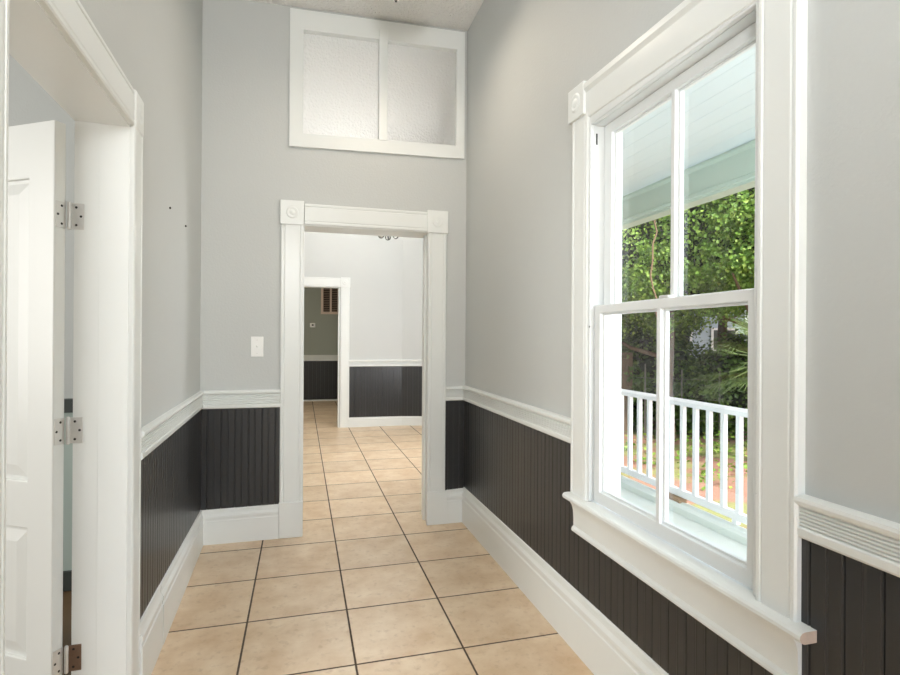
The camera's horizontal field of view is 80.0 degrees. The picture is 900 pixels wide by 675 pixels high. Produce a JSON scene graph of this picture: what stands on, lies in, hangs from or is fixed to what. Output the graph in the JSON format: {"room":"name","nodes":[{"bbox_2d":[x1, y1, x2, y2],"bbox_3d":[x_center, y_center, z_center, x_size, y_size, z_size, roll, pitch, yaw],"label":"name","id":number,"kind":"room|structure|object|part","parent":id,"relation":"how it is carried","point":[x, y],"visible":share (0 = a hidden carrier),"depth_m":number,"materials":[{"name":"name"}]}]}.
{"room":"hallway","nodes":[
{"label":"hallway","id":0,"kind":"room"},
{"bbox_2d":[9,54,74,398],"bbox_3d":[-3.169,-0.461,2.568,3.215,3.950,0.120,0,0,-15],"label":"wall","id":1,"kind":"structure","parent":0,"point":[29,102],"depth_m":2.82,"materials":[{"name":"grey paint"}]},
{"bbox_2d":[63,570,71,590],"bbox_3d":[-3.064,1.265,2.518,3.010,0.100,0.035,0,0,-15],"label":"baseboard","id":2,"kind":"structure","parent":1,"relation":"attached to","point":[67,575],"depth_m":2.80,"materials":[{"name":"wood"}]},
{"bbox_2d":[63,413,72,570],"bbox_3d":[-3.064,0.800,2.527,3.010,0.830,0.018,0,0,-15],"label":"wainscot","id":3,"kind":"structure","parent":1,"relation":"attached to","point":[68,449],"depth_m":2.81,"materials":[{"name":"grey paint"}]},
{"bbox_2d":[64,398,72,412],"bbox_3d":[-3.058,0.350,2.517,3.010,0.070,0.040,0,0,-15],"label":"chair rail","id":4,"kind":"object","parent":1,"relation":"attached to","point":[68,403],"depth_m":2.79,"materials":[{"name":"wood"}]},
{"bbox_2d":[79,0,202,427],"bbox_3d":[-0.863,-0.449,0.758,0.160,3.950,5.806,0,0,-17],"label":"wall","id":5,"kind":"structure","parent":0,"point":[156,44],"depth_m":2.45,"materials":[{"name":"grey paint"}]},
{"bbox_2d":[5,120,83,674],"bbox_3d":[-1.659,0.293,1.912,0.833,2.034,0.071,0,0,17],"label":"door","id":6,"kind":"structure","parent":5,"relation":"in","point":[36,151],"depth_m":1.80,"materials":[{"name":"white paint"}]},
{"bbox_3d":[-1.533,0.863,1.857,0.235,0.440,0.032,0,0,17],"label":"panel","id":7,"kind":"part","parent":6,"relation":"part of","materials":[{"name":"white paint"}]},
{"bbox_3d":[-1.528,-0.027,1.858,0.235,1.020,0.032,0,0,17],"label":"panel","id":8,"kind":"part","parent":6,"relation":"part of","materials":[{"name":"white paint"}]},
{"bbox_2d":[0,0,143,674],"bbox_3d":[-1.059,0.228,1.420,0.193,2.195,1.115,0,0,-17],"label":"door frame","id":9,"kind":"structure","parent":5,"relation":"attached to","point":[56,42],"depth_m":1.84,"materials":[{"name":"white wood"}]},
{"bbox_3d":[-0.839,0.296,0.969,0.018,2.060,0.114,0,0,-17],"label":"casing","id":10,"kind":"part","parent":9,"relation":"part of","materials":[{"name":"white wood"}]},
{"bbox_3d":[-0.977,-0.800,1.445,0.018,0.124,0.871,0,0,-17],"label":"head casing","id":11,"kind":"part","parent":9,"relation":"part of","materials":[{"name":"white wood"}]},
{"bbox_3d":[-1.129,0.296,1.921,0.018,2.060,0.112,0,0,-17],"label":"casing","id":12,"kind":"part","parent":9,"relation":"part of","materials":[{"name":"white wood"}]},
{"bbox_2d":[140,410,200,618],"bbox_3d":[-1.371,0.785,2.701,0.004,0.720,1.536,0,0,-17],"label":"wainscot","id":13,"kind":"structure","parent":5,"relation":"attached to","point":[171,473],"depth_m":2.47,"materials":[{"name":"grey paint"}]},
{"bbox_2d":[140,510,202,674],"bbox_3d":[-1.367,1.189,2.699,0.028,0.272,1.513,0,0,-17],"label":"baseboard","id":14,"kind":"structure","parent":5,"relation":"attached to","point":[174,583],"depth_m":2.40,"materials":[{"name":"white wood"}]},
{"bbox_2d":[141,391,203,459],"bbox_3d":[-1.362,0.398,2.700,0.029,0.109,1.513,0,0,-17],"label":"chair rail","id":15,"kind":"object","parent":5,"relation":"attached to","point":[158,430],"visible":0.92,"depth_m":2.41,"materials":[{"name":"white wood"}]},
{"bbox_2d":[304,288,337,354],"bbox_3d":[-2.832,-0.050,11.253,3.100,3.150,0.120,0,0,-15],"label":"wall","id":16,"kind":"structure","parent":0,"point":[322,340],"depth_m":11.21,"materials":[{"name":"grey paint"}]},
{"bbox_2d":[303,399,336,400],"bbox_3d":[-2.820,1.310,11.179,2.900,0.030,0.030,0,0,-15],"label":"baseboard","id":17,"kind":"structure","parent":16,"relation":"attached to","point":[319,399],"depth_m":11.22,"materials":[{"name":"white wood"}]},
{"bbox_2d":[303,361,337,399],"bbox_3d":[-2.820,0.895,11.186,2.900,0.860,0.004,0,0,-15],"label":"wainscot","id":18,"kind":"structure","parent":16,"relation":"attached to","point":[320,377],"depth_m":11.22,"materials":[{"name":"grey paint"}]},
{"bbox_2d":[304,355,337,360],"bbox_3d":[-2.815,0.426,11.181,2.900,0.123,0.029,0,0,-15],"label":"chair rail","id":19,"kind":"object","parent":16,"relation":"attached to","point":[306,357],"visible":0.33,"depth_m":11.21,"materials":[{"name":"white wood"}]},
{"bbox_2d":[321,288,337,313],"bbox_3d":[-2.429,-0.855,11.286,0.555,0.735,0.030,0,0,-15],"label":"air vent","id":20,"kind":"object","parent":16,"relation":"in","point":[329,296],"visible":0.46,"depth_m":11.26,"materials":[{"name":"beige paint"}]},
{"bbox_2d":[62,401,593,674],"bbox_3d":[-2.168,1.422,4.470,6.180,0.200,13.650,0,0,-15],"label":"floor","id":21,"kind":"structure","parent":0,"point":[394,595],"depth_m":2.77,"materials":[{"name":"beige tile"}]},
{"bbox_2d":[200,0,466,390],"bbox_3d":[-1.068,-0.522,3.687,4.660,4.099,0.205,0,0,-15],"label":"wall","id":22,"kind":"structure","parent":0,"point":[249,165],"depth_m":3.53,"materials":[{"name":"grey paint"}]},
{"bbox_2d":[201,407,279,509],"bbox_3d":[-1.363,0.786,3.491,0.493,0.720,0.004,0,0,-15],"label":"wainscot","id":23,"kind":"structure","parent":22,"relation":"attached to","point":[240,447],"depth_m":3.49,"materials":[{"name":"grey paint"}]},
{"bbox_2d":[202,504,278,544],"bbox_3d":[-1.365,1.213,3.486,0.482,0.226,0.026,0,0,-15],"label":"baseboard","id":24,"kind":"structure","parent":22,"relation":"attached to","point":[261,522],"depth_m":3.48,"materials":[{"name":"white wood"}]},
{"bbox_2d":[202,389,280,408],"bbox_3d":[-1.361,0.400,3.485,0.498,0.117,0.029,0,0,-15],"label":"chair rail","id":25,"kind":"object","parent":22,"relation":"attached to","point":[212,399],"visible":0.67,"depth_m":3.48,"materials":[{"name":"white wood"}]},
{"bbox_2d":[251,337,262,356],"bbox_3d":[-1.265,0.060,3.514,0.078,0.132,0.022,0,0,-15],"label":"light switch","id":26,"kind":"object","parent":22,"relation":"attached to","point":[256,342],"visible":1,"depth_m":3.52,"materials":[{"name":"white plastic"}]},
{"bbox_2d":[278,199,447,538],"bbox_3d":[-0.600,0.212,3.806,1.156,2.238,0.261,0,0,-15],"label":"door frame","id":27,"kind":"structure","parent":22,"relation":"attached to","point":[431,225],"depth_m":3.68,"materials":[{"name":"white wood"}]},
{"bbox_3d":[-1.055,0.173,3.573,0.144,1.850,0.022,0,0,-15],"label":"casing","id":28,"kind":"part","parent":27,"relation":"part of","materials":[{"name":"white wood"}]},
{"bbox_3d":[-0.569,-0.824,3.707,0.840,0.140,0.022,0,0,-15],"label":"head casing","id":29,"kind":"part","parent":27,"relation":"part of","materials":[{"name":"white wood"}]},
{"bbox_3d":[-0.096,0.179,3.838,0.133,1.850,0.022,0,0,-15],"label":"casing","id":30,"kind":"part","parent":27,"relation":"part of","materials":[{"name":"white wood"}]},
{"bbox_2d":[289,8,464,159],"bbox_3d":[-0.487,-1.741,3.752,1.216,0.947,0.076,0,0,-15],"label":"window","id":31,"kind":"structure","parent":22,"relation":"in","point":[357,84],"depth_m":3.73,"materials":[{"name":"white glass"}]},
{"bbox_3d":[-0.748,-1.715,3.693,0.505,0.704,0.005,0,0,-15],"label":"pane","id":32,"kind":"part","parent":31,"relation":"part of","materials":[{"name":"white glass"}]},
{"bbox_3d":[-0.481,-1.716,3.768,1.118,0.785,0.050,0,0,-15],"label":"sash","id":33,"kind":"part","parent":31,"relation":"part of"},
{"bbox_3d":[-0.205,-1.725,3.844,0.501,0.704,0.005,0,0,-15],"label":"pane","id":34,"kind":"part","parent":31,"relation":"part of","materials":[{"name":"white glass"}]},
{"bbox_2d":[445,400,463,489],"bbox_3d":[0.037,0.794,3.878,0.152,0.720,0.004,0,0,-15],"label":"wainscot","id":35,"kind":"structure","parent":22,"relation":"attached to","point":[454,417],"depth_m":3.88,"materials":[{"name":"grey paint"}]},
{"bbox_2d":[446,488,462,523],"bbox_3d":[0.036,1.212,3.873,0.141,0.245,0.026,0,0,-15],"label":"baseboard","id":36,"kind":"structure","parent":22,"relation":"attached to","point":[454,497],"depth_m":3.86,"materials":[{"name":"white wood"}]},
{"bbox_2d":[446,386,463,400],"bbox_3d":[0.041,0.403,3.873,0.152,0.104,0.029,0,0,-15],"label":"chair rail","id":37,"kind":"object","parent":22,"relation":"attached to","point":[453,393],"visible":0.71,"depth_m":3.86,"materials":[{"name":"white wood"}]},
{"bbox_2d":[304,232,402,427],"bbox_3d":[-2.602,-0.452,7.721,3.855,3.950,0.150,0,0,-15],"label":"wall","id":38,"kind":"structure","parent":0,"point":[373,265],"depth_m":8.02,"materials":[{"name":"grey paint"}]},
{"bbox_2d":[304,277,349,427],"bbox_3d":[-2.045,0.219,7.859,1.126,2.215,0.186,0,0,-15],"label":"door frame","id":39,"kind":"structure","parent":38,"relation":"attached to","point":[309,282],"depth_m":7.91,"materials":[{"name":"white wood"}]},
{"bbox_3d":[-2.020,-0.812,7.794,0.842,0.133,0.020,0,0,-15],"label":"head casing","id":40,"kind":"part","parent":39,"relation":"part of","materials":[{"name":"white wood"}]},
{"bbox_3d":[-1.553,0.294,7.924,0.130,2.070,0.020,0,0,-15],"label":"casing","id":41,"kind":"part","parent":39,"relation":"part of","materials":[{"name":"white wood"}]},
{"bbox_2d":[348,416,401,426],"bbox_3d":[-1.117,1.259,8.042,0.810,0.145,0.026,0,0,-15],"label":"baseboard","id":42,"kind":"structure","parent":38,"relation":"attached to","point":[390,420],"depth_m":8.03,"materials":[{"name":"white wood"}]},
{"bbox_2d":[349,366,401,417],"bbox_3d":[-1.118,0.817,8.046,0.805,0.830,0.004,0,0,-15],"label":"wainscot","id":43,"kind":"structure","parent":38,"relation":"attached to","point":[374,391],"depth_m":8.04,"materials":[{"name":"grey paint"}]},
{"bbox_2d":[349,359,402,366],"bbox_3d":[-1.111,0.382,8.041,0.810,0.100,0.029,0,0,-15],"label":"chair rail","id":44,"kind":"object","parent":38,"relation":"attached to","point":[397,362],"visible":1,"depth_m":8.04,"materials":[{"name":"white wood"}]},
{"bbox_2d":[248,0,483,30],"bbox_3d":[-0.001,-2.289,0.938,1.970,0.197,5.690,0,0,-15],"label":"ceiling","id":45,"kind":"structure","parent":0,"point":[450,14],"depth_m":3.63,"materials":[{"name":"white paint"}]},
{"bbox_2d":[402,237,422,359],"bbox_3d":[-0.325,-0.438,8.238,0.800,3.950,0.150,0,0,0],"label":"wall","id":46,"kind":"structure","parent":0,"point":[412,293],"depth_m":8.16,"materials":[{"name":"grey paint"}]},
{"bbox_2d":[402,366,421,415],"bbox_3d":[-0.357,0.822,8.153,0.750,0.830,0.004,0,0,0],"label":"wainscot","id":47,"kind":"structure","parent":46,"relation":"attached to","point":[411,375],"depth_m":8.15,"materials":[{"name":"grey paint"}]},
{"bbox_2d":[402,416,421,425],"bbox_3d":[-0.360,1.266,8.148,0.750,0.140,0.026,0,0,0],"label":"baseboard","id":48,"kind":"structure","parent":46,"relation":"attached to","point":[406,420],"depth_m":8.13,"materials":[{"name":"white wood"}]},
{"bbox_2d":[402,359,421,365],"bbox_3d":[-0.354,0.387,8.148,0.750,0.100,0.029,0,0,0],"label":"chair rail","id":49,"kind":"object","parent":46,"relation":"attached to","point":[405,362],"visible":0.34,"depth_m":8.14,"materials":[{"name":"white wood"}]},
{"bbox_2d":[465,0,899,523],"bbox_3d":[0.935,-0.438,1.190,0.130,3.950,5.675,0,0,-15],"label":"wall","id":50,"kind":"structure","parent":0,"point":[525,58],"depth_m":1.87,"materials":[{"name":"grey paint"}]},
{"bbox_2d":[462,487,668,674],"bbox_3d":[0.826,1.206,1.254,0.026,0.261,5.455,0,0,-15],"label":"baseboard","id":51,"kind":"structure","parent":50,"relation":"attached to","point":[600,644],"depth_m":2.42,"materials":[{"name":"white wood"}]},
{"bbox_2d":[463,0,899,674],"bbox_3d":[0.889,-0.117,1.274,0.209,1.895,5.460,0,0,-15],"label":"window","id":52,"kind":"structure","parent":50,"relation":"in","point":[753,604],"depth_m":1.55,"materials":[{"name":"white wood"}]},
{"bbox_3d":[0.554,-0.129,2.262,0.028,1.602,0.132,0,0,-15],"label":"casing","id":53,"kind":"part","parent":52,"relation":"part of","materials":[{"name":"white wood"}]},
{"bbox_3d":[0.686,-0.961,1.789,0.036,0.183,0.885,0,0,-15],"label":"head casing","id":54,"kind":"part","parent":52,"relation":"part of","materials":[{"name":"white wood"}]},
{"bbox_3d":[0.717,0.269,1.799,0.038,0.798,0.824,0,0,-15],"label":"sash","id":55,"kind":"part","parent":52,"relation":"part of","materials":[{"name":"white paint"}]},
{"bbox_3d":[0.760,-0.482,1.810,0.038,0.769,0.824,0,0,-15],"label":"sash","id":56,"kind":"part","parent":52,"relation":"part of","materials":[{"name":"white paint"}]},
{"bbox_3d":[0.814,-0.112,1.323,0.028,1.568,0.119,0,0,-15],"label":"casing","id":57,"kind":"part","parent":52,"relation":"part of","materials":[{"name":"white wood"}]},
{"bbox_2d":[464,401,899,674],"bbox_3d":[0.830,0.797,1.266,0.004,0.720,5.475,0,0,-15],"label":"wainscot","id":58,"kind":"structure","parent":50,"relation":"attached to","point":[519,472],"depth_m":1.83,"materials":[{"name":"grey paint"}]},
{"bbox_3d":[-1.655,-2.349,5.850,4.660,0.150,4.280,0,0,-15],"label":"ceiling","id":59,"kind":"structure","parent":0,"visible":0},
{"bbox_2d":[378,236,397,239],"bbox_3d":[-0.738,-1.708,6.287,0.212,1.120,0.200,0,0,44],"label":"chandelier","id":60,"kind":"object","parent":59,"relation":"hanging from","point":[381,237],"visible":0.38,"depth_m":6.29,"materials":[{"name":"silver metal"}]},
{"label":"outside","id":61,"kind":"structure","parent":0,"visible":0},
{"bbox_2d":[621,423,746,528],"bbox_3d":[3.797,1.977,24.564,100.000,0.001,100.000,0,0,-15],"label":"ground","id":62,"kind":"structure","parent":61,"point":[731,474],"depth_m":8.04,"materials":[{"name":"brown soil"}]},
{"bbox_2d":[621,352,632,433],"bbox_3d":[2.730,1.137,10.795,1.964,1.680,0.116,0,0,-9],"label":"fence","id":63,"kind":"object","parent":62,"relation":"on","point":[625,363],"visible":0.09,"depth_m":10.87,"materials":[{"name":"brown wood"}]},
{"bbox_2d":[622,351,651,406],"bbox_3d":[2.901,0.859,11.831,2.901,2.488,2.646,0,0,-8],"label":"shrub","id":64,"kind":"object","parent":62,"relation":"on","point":[638,362],"visible":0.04,"depth_m":10.87,"materials":[{"name":"green plant"}]},
{"bbox_2d":[622,223,669,339],"bbox_3d":[2.296,-1.671,10.996,4.927,7.332,5.194,0,0,-36],"label":"tree","id":65,"kind":"object","parent":62,"relation":"on","point":[653,226],"visible":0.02,"depth_m":9.60,"materials":[{"name":"green plant"}]},
{"bbox_2d":[621,316,704,430],"bbox_3d":[4.421,0.726,11.619,2.474,2.750,2.328,0,0,16],"label":"shrub","id":66,"kind":"object","parent":62,"relation":"on","point":[681,350],"visible":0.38,"depth_m":11.08,"materials":[{"name":"green plant"}]},
{"bbox_2d":[621,292,704,345],"bbox_3d":[4.320,-2.353,14.069,6.114,8.728,6.470,0,0,37],"label":"tree","id":67,"kind":"object","parent":62,"relation":"on","point":[699,317],"visible":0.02,"depth_m":12.44,"materials":[{"name":"green plant"}]},
{"bbox_2d":[633,357,698,429],"bbox_3d":[4.877,1.208,11.800,2.331,1.853,2.368,0,0,8],"label":"shrub","id":68,"kind":"object","parent":62,"relation":"on","point":[634,409],"visible":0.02,"depth_m":11.18,"materials":[{"name":"green plant"}]},
{"bbox_2d":[624,421,747,490],"bbox_3d":[3.980,1.726,8.726,3.684,0.547,2.772,0,0,-42],"label":"weeds","id":69,"kind":"object","parent":62,"relation":"on","point":[703,472],"visible":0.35,"depth_m":8.52,"materials":[{"name":"green plant"}]},
{"bbox_2d":[621,192,754,441],"bbox_3d":[4.109,-1.835,10.183,5.178,7.675,5.449,0,0,-41],"label":"tree","id":70,"kind":"object","parent":62,"relation":"on","point":[631,244],"visible":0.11,"depth_m":8.93,"materials":[{"name":"green plant"}]},
{"bbox_2d":[650,220,657,317],"bbox_3d":[2.446,-1.730,8.181,0.115,3.057,2.436,0,0,-11],"label":"vine","id":71,"kind":"object","parent":70,"relation":"hanging from","point":[654,220],"visible":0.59,"depth_m":6.99,"materials":[{"name":"plant"}]},
{"bbox_3d":[4.139,-2.731,10.188,5.468,5.884,5.406,0,0,-15],"label":"crown","id":72,"kind":"part","parent":70,"relation":"part of","materials":[{"name":"green plant"}]},
{"bbox_2d":[637,364,746,441],"bbox_3d":[5.021,1.255,10.149,2.823,1.470,0.027,0,0,14],"label":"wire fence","id":73,"kind":"object","parent":62,"relation":"on","point":[644,377],"visible":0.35,"depth_m":10.29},
{"bbox_3d":[3.804,1.248,10.460,0.026,1.470,0.026,0,0,-38],"label":"fence post","id":74,"kind":"part","parent":73,"relation":"part of","materials":[{"name":"metal"}]},
{"bbox_3d":[4.447,1.302,10.296,0.026,1.370,0.026,0,0,-38],"label":"fence post","id":75,"kind":"part","parent":73,"relation":"part of","materials":[{"name":"metal"}]},
{"bbox_3d":[5.089,1.306,10.131,0.026,1.370,0.026,0,0,7],"label":"fence post","id":76,"kind":"part","parent":73,"relation":"part of","materials":[{"name":"metal"}]},
{"bbox_2d":[655,353,735,435],"bbox_3d":[5.307,1.220,11.146,2.298,1.932,2.430,0,0,18],"label":"shrub","id":77,"kind":"object","parent":62,"relation":"on","point":[689,411],"visible":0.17,"depth_m":10.61,"materials":[{"name":"green plant"}]},
{"bbox_2d":[655,187,754,329],"bbox_3d":[5.620,-1.863,9.237,5.015,7.769,5.008,0,0,-36],"label":"tree","id":78,"kind":"object","parent":62,"relation":"on","point":[742,229],"visible":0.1,"depth_m":8.26,"materials":[{"name":"green plant"}]},
{"bbox_2d":[675,326,747,441],"bbox_3d":[5.812,0.939,10.635,2.362,2.457,2.471,0,0,-28],"label":"shrub","id":79,"kind":"object","parent":62,"relation":"on","point":[725,363],"visible":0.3,"depth_m":10.26,"materials":[{"name":"green plant"}]},
{"bbox_2d":[679,308,744,356],"bbox_3d":[8.021,-0.404,18.781,3.991,4.800,4.100,0,0,9],"label":"house","id":80,"kind":"structure","parent":62,"relation":"on","point":[713,333],"depth_m":17.15,"materials":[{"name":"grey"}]},
{"bbox_3d":[8.732,0.399,17.075,0.680,1.280,0.003,0,0,9],"label":"pane","id":81,"kind":"part","parent":80,"relation":"part of","materials":[{"name":"glass"}]},
{"bbox_2d":[689,309,736,350],"bbox_3d":[6.902,-2.552,13.474,6.573,9.145,6.607,0,0,38],"label":"tree","id":82,"kind":"object","parent":62,"relation":"on","point":[721,328],"visible":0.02,"depth_m":13.43,"materials":[{"name":"green plant"}]},
{"bbox_2d":[683,309,747,398],"bbox_3d":[4.927,0.715,8.057,2.573,2.576,2.495,0,0,-15],"label":"palm","id":83,"kind":"object","parent":62,"relation":"on","point":[743,318],"visible":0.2,"depth_m":8.19,"materials":[{"name":"green plant"}]},
{"bbox_3d":[1.421,1.697,2.740,1.660,0.530,8.800,0,0,-15],"label":"skirt","id":84,"kind":"object","parent":62,"relation":"on","visible":0},
{"bbox_2d":[621,487,746,559],"bbox_3d":[1.421,1.411,2.740,1.655,0.040,8.800,0,0,-15],"label":"floor","id":85,"kind":"structure","parent":84,"relation":"on","point":[739,549],"depth_m":3.94,"materials":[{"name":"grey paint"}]},
{"bbox_2d":[621,475,746,545],"bbox_3d":[2.221,1.377,2.961,0.115,0.120,8.800,0,0,-15],"label":"curb","id":86,"kind":"object","parent":85,"relation":"on","point":[738,533],"depth_m":4.07,"materials":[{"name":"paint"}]},
{"bbox_2d":[669,492,686,502],"bbox_3d":[1.838,1.305,4.374,0.089,0.049,0.199,0,0,-15],"label":"scrap","id":87,"kind":"object","parent":86,"relation":"on","point":[676,498],"visible":0.72,"depth_m":4.32,"materials":[{"name":"brown wood"}]},
{"bbox_2d":[621,389,747,524],"bbox_3d":[2.027,0.907,3.773,0.080,0.821,3.869,0,0,-15],"label":"porch railing","id":88,"kind":"object","parent":86,"relation":"on","point":[737,515],"visible":0.41,"depth_m":4.19,"materials":[{"name":"white paint"}]},
{"bbox_3d":[2.025,1.256,3.773,0.046,0.056,3.869,0,0,-15],"label":"rail","id":89,"kind":"part","parent":88,"relation":"part of","materials":[{"name":"white paint"}]},
{"bbox_3d":[2.030,0.521,3.774,0.080,0.050,3.869,0,0,-15],"label":"rail","id":90,"kind":"part","parent":88,"relation":"part of","materials":[{"name":"white paint"}]},
{"bbox_3d":[1.498,0.131,5.686,0.100,2.379,0.100,0,0,-15],"label":"porch post","id":91,"kind":"object","parent":86,"relation":"on","visible":0},
{"bbox_2d":[622,140,754,229],"bbox_3d":[2.257,-1.177,2.969,0.160,0.295,8.800,0,0,-15],"label":"beam","id":92,"kind":"structure","parent":91,"relation":"on","point":[730,172],"depth_m":4.08,"materials":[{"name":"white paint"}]},
{"bbox_2d":[622,46,755,196],"bbox_3d":[1.478,-1.388,2.754,1.739,0.140,8.800,0,0,-15],"label":"ceiling","id":93,"kind":"structure","parent":92,"relation":"on","point":[719,110],"depth_m":3.36,"materials":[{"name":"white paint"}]}
]}

